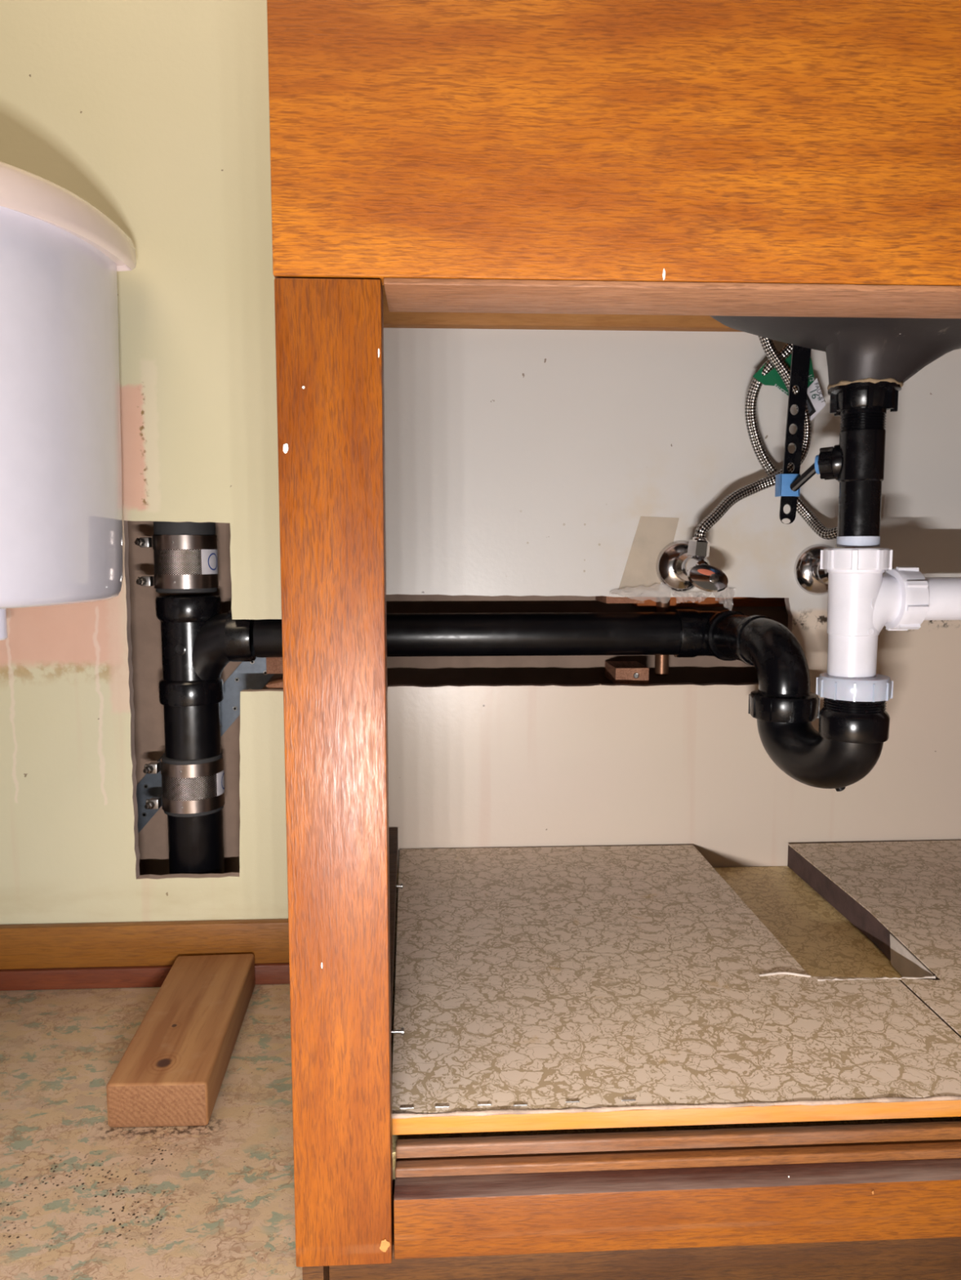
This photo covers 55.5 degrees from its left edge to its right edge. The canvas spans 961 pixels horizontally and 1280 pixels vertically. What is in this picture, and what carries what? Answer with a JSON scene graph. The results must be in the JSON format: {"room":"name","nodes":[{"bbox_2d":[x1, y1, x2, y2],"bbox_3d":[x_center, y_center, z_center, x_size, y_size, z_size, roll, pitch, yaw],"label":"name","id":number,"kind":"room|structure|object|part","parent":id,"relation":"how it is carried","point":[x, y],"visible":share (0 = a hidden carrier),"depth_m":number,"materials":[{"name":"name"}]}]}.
{"room":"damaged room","nodes":[
{"label":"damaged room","id":0,"kind":"room"},
{"bbox_2d":[0,983,395,1279],"bbox_3d":[0.056,0.491,-0.067,3.100,0.020,2.200,0,6,-3],"label":"floor","id":1,"kind":"structure","parent":0,"point":[82,1197],"depth_m":0.71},
{"bbox_2d":[0,161,136,639],"bbox_3d":[-0.565,0.016,0.643,0.482,0.787,0.587,0,6,-3],"label":"toilet","id":2,"kind":"object","parent":1,"relation":"on","point":[61,256],"visible":1,"depth_m":0.80,"materials":[{"name":"white ceramic"}]},
{"bbox_3d":[-0.573,-0.372,0.773,0.482,0.040,0.252,0,6,-3],"label":"lid","id":3,"kind":"part","parent":2,"relation":"part of","materials":[{"name":"white ceramic"}]},
{"bbox_2d":[106,953,255,1127],"bbox_3d":[-0.275,0.370,0.868,0.082,0.038,0.245,-1,6,-5],"label":"wood block","id":4,"kind":"object","parent":1,"relation":"on","point":[171,1072],"visible":1,"depth_m":0.81,"materials":[{"name":"brown wood"}]},
{"bbox_2d":[266,0,960,1279],"bbox_3d":[0.316,-0.015,0.734,0.895,0.830,0.534,0,6,-3],"label":"vanity cabinet","id":5,"kind":"object","parent":1,"relation":"on","point":[594,165],"visible":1,"depth_m":0.46,"materials":[{"name":"brown wood"}]},
{"bbox_3d":[-0.108,0.001,0.728,0.012,0.800,0.474,0,6,-3],"label":"panel","id":6,"kind":"part","parent":5,"relation":"part of","materials":[{"name":"brown wood"}]},
{"bbox_3d":[0.336,-0.279,0.472,0.879,0.192,0.016,0,6,-3],"label":"panel","id":7,"kind":"part","parent":5,"relation":"part of","materials":[{"name":"brown wood"}]},
{"bbox_2d":[391,844,960,1134],"bbox_3d":[0.134,0.257,0.777,0.422,0.015,0.478,0,6,-3],"label":"shelf board","id":8,"kind":"object","parent":5,"relation":"in","point":[552,988],"visible":1,"depth_m":0.65,"materials":[{"name":"beige laminate"}]},
{"bbox_3d":[0.273,0.324,0.531,0.644,0.036,0.018,0,6,-3],"label":"rail","id":9,"kind":"part","parent":5,"relation":"part of","materials":[{"name":"brown wood"}]},
{"bbox_2d":[710,315,960,389],"bbox_3d":[0.350,-0.306,0.741,0.420,0.189,0.332,0,6,-3],"label":"sink basin","id":10,"kind":"object","parent":5,"relation":"in","point":[873,350],"visible":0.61,"depth_m":0.76,"materials":[{"name":"grey metal"}]},
{"bbox_2d":[814,381,901,546],"bbox_3d":[0.330,-0.151,0.801,0.065,0.138,0.062,0,6,-3],"label":"drain tailpiece","id":11,"kind":"object","parent":10,"relation":"attached to","point":[857,463],"visible":1,"depth_m":0.79,"materials":[{"name":"black plastic"}]},
{"bbox_2d":[774,344,816,524],"bbox_3d":[0.298,-0.192,0.844,0.028,0.168,0.059,0,6,-3],"label":"popup linkage","id":12,"kind":"object","parent":11,"relation":"attached to","point":[788,485],"visible":1,"depth_m":0.87,"materials":[{"name":"black plastic"}]},
{"bbox_3d":[0.299,-0.150,0.841,0.008,0.025,0.045,-1,6,-11],"label":"pivot rod","id":13,"kind":"part","parent":12,"relation":"part of","materials":[{"name":"silver metal"}]},
{"bbox_2d":[814,454,819,474],"bbox_3d":[0.304,-0.157,0.820,0.004,0.017,0.017,4,7,36],"label":"washer","id":14,"kind":"object","parent":11,"relation":"in","point":[817,457],"depth_m":0.81,"materials":[{"name":"blue plastic"}]},
{"bbox_2d":[786,840,960,1038],"bbox_3d":[0.466,0.262,0.794,0.303,0.028,0.476,0,6,-3],"label":"liner","id":15,"kind":"object","parent":5,"relation":"in","point":[904,897],"visible":0.95,"depth_m":0.86,"materials":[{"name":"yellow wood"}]},
{"bbox_2d":[127,520,787,875],"bbox_3d":[-0.005,-0.771,1.021,2.700,2.320,0.012,0,6,-3],"label":"wall","id":16,"kind":"structure","parent":0,"point":[145,627],"depth_m":1.09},
{"bbox_2d":[136,657,275,833],"bbox_3d":[-0.344,0.127,1.083,0.249,0.279,0.002,0,6,-3],"label":"plate","id":17,"kind":"object","parent":16,"relation":"attached to","point":[251,675],"visible":0.22,"depth_m":1.08,"materials":[{"name":"metal"}]},
{"bbox_2d":[604,661,648,684],"bbox_3d":[0.170,0.038,1.063,0.038,0.018,0.066,0,6,-3],"label":"cleat","id":18,"kind":"object","parent":16,"relation":"attached to","point":[618,672],"visible":0.99,"depth_m":1.03,"materials":[{"name":"wood"}]},
{"bbox_2d":[631,596,785,606],"bbox_3d":[0.291,-0.087,1.080,0.219,0.094,0.030,0,6,-3],"label":"brace","id":19,"kind":"object","parent":16,"relation":"attached to","point":[648,601],"visible":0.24,"depth_m":1.07,"materials":[{"name":"brown wood"}]},
{"bbox_2d":[0,0,960,924],"bbox_3d":[0.000,-0.762,0.920,2.700,2.320,0.012,0,6,-3],"label":"wall","id":20,"kind":"structure","parent":0,"point":[518,462],"depth_m":0.98,"materials":[{"name":"beige paint"}]},
{"bbox_2d":[0,918,289,991],"bbox_3d":[-0.738,0.344,0.977,1.219,0.068,0.016,0,6,-3],"label":"baseboard","id":21,"kind":"structure","parent":20,"relation":"attached to","point":[125,944],"depth_m":0.99,"materials":[{"name":"brown wood"}]},
{"bbox_2d":[265,676,283,688],"bbox_3d":[-0.194,0.045,1.026,0.085,0.011,0.050,0,6,-3],"label":"wood splinter","id":22,"kind":"object","parent":20,"relation":"on","point":[276,682],"visible":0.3,"depth_m":1.00,"materials":[{"name":"brown wood"}]},
{"bbox_2d":[266,657,283,673],"bbox_3d":[-0.211,0.026,1.053,0.062,0.019,0.055,0,6,-3],"label":"cleat","id":23,"kind":"object","parent":20,"relation":"attached to","point":[273,664],"visible":0.33,"depth_m":1.02,"materials":[{"name":"brown wood"}]},
{"bbox_2d":[595,595,644,603],"bbox_3d":[0.160,-0.063,1.056,0.043,0.038,0.070,0,6,-3],"label":"cleat","id":24,"kind":"object","parent":20,"relation":"attached to","point":[605,599],"visible":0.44,"depth_m":1.02,"materials":[{"name":"brown wood"}]},
{"bbox_2d":[654,596,670,675],"bbox_3d":[0.214,-0.021,1.036,0.016,0.131,0.076,0,6,-3],"label":"copper pipe","id":25,"kind":"object","parent":20,"relation":"attached to","point":[662,605],"visible":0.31,"depth_m":1.06,"materials":[{"name":"brown metal"}]},
{"bbox_2d":[655,539,728,591],"bbox_3d":[0.220,-0.075,0.943,0.056,0.056,0.097,0,6,-3],"label":"shutoff valve","id":26,"kind":"object","parent":20,"relation":"attached to","point":[682,566],"visible":1,"depth_m":0.93,"materials":[{"name":"silver metal"}]},
{"bbox_3d":[0.225,-0.061,0.905,0.042,0.027,0.014,0,6,-3],"label":"handle","id":27,"kind":"part","parent":26,"relation":"part of","materials":[{"name":"silver metal"}]},
{"bbox_2d":[692,335,811,541],"bbox_3d":[0.277,-0.227,0.934,0.129,0.274,0.028,-1,6,-10],"label":"supply hose","id":28,"kind":"object","parent":26,"relation":"attached to","point":[768,347],"visible":0.67,"depth_m":0.93,"materials":[{"name":"silver metal"}]},
{"bbox_2d":[793,544,856,595],"bbox_3d":[0.372,-0.072,0.951,0.056,0.056,0.097,0,6,-3],"label":"shutoff valve","id":29,"kind":"object","parent":20,"relation":"attached to","point":[808,575],"visible":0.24,"depth_m":0.99,"materials":[{"name":"silver metal"}]},
{"bbox_2d":[744,342,837,539],"bbox_3d":[0.331,-0.225,0.948,0.111,0.277,0.037,1,6,15],"label":"supply hose","id":30,"kind":"object","parent":29,"relation":"attached to","point":[755,439],"visible":0.59,"depth_m":0.95,"materials":[{"name":"silver metal"}]},
{"bbox_2d":[752,354,825,420],"bbox_3d":[0.317,-0.261,0.936,0.076,0.080,0.005,0,6,-3],"label":"tag","id":31,"kind":"object","parent":30,"relation":"attached to","point":[815,401],"visible":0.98,"depth_m":0.94,"materials":[{"name":"paper"}]},
{"bbox_3d":[0.337,-0.241,0.938,0.016,0.026,0.001,0,6,-3],"label":"black panel","id":32,"kind":"part","parent":31,"relation":"part of","materials":[{"name":"paper"}]},
{"bbox_3d":[-0.002,0.359,1.081,2.700,0.058,0.088,0,6,-3],"label":"trim","id":33,"kind":"structure","parent":20,"relation":"attached to","visible":0},
{"bbox_2d":[155,594,256,874],"bbox_3d":[-0.302,-0.246,0.992,0.118,1.160,0.070,1,6,14],"label":"stack","id":34,"kind":"object","parent":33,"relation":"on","point":[198,641],"visible":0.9,"depth_m":1.00,"materials":[{"name":"black plastic"}]},
{"bbox_2d":[134,521,218,593],"bbox_3d":[-0.334,-0.096,1.012,0.084,0.086,0.069,0,6,-3],"label":"coupling","id":35,"kind":"object","parent":34,"relation":"attached to","point":[185,554],"visible":0.93,"depth_m":0.98,"materials":[{"name":"silver rubber"}]},
{"bbox_2d":[208,552,217,570],"bbox_3d":[-0.294,-0.086,1.005,0.001,0.019,0.019,1,6,15],"label":"print","id":36,"kind":"object","parent":35,"relation":"on","point":[212,557],"depth_m":1.00},
{"bbox_2d":[142,751,225,817],"bbox_3d":[-0.334,0.161,1.037,0.084,0.065,0.069,0,6,-3],"label":"coupling","id":37,"kind":"object","parent":34,"relation":"attached to","point":[194,788],"visible":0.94,"depth_m":1.01,"materials":[{"name":"silver rubber"}]},
{"bbox_2d":[253,609,719,657],"bbox_3d":[0.025,-0.006,1.024,0.544,0.054,0.054,0,6,-3],"label":"drain pipe","id":38,"kind":"object","parent":34,"relation":"attached to","point":[678,633],"visible":0.77,"depth_m":1.01,"materials":[{"name":"black plastic"}]},
{"bbox_2d":[704,609,893,791],"bbox_3d":[0.304,0.056,0.906,0.070,0.159,0.246,-2,6,-18],"label":"p-trap","id":39,"kind":"object","parent":38,"relation":"attached to","point":[854,720],"visible":0.98,"depth_m":0.88,"materials":[{"name":"black plastic"}]},
{"bbox_2d":[819,547,928,677],"bbox_3d":[0.345,-0.024,0.812,0.084,0.115,0.058,0,6,-3],"label":"drain tee","id":40,"kind":"object","parent":39,"relation":"attached to","point":[862,600],"visible":1,"depth_m":0.79,"materials":[{"name":"white plastic"}]},
{"bbox_2d":[923,577,960,620],"bbox_3d":[0.495,-0.037,0.819,0.251,0.038,0.038,0,6,-3],"label":"waste arm","id":41,"kind":"object","parent":40,"relation":"attached to","point":[944,593],"visible":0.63,"depth_m":0.80}
]}

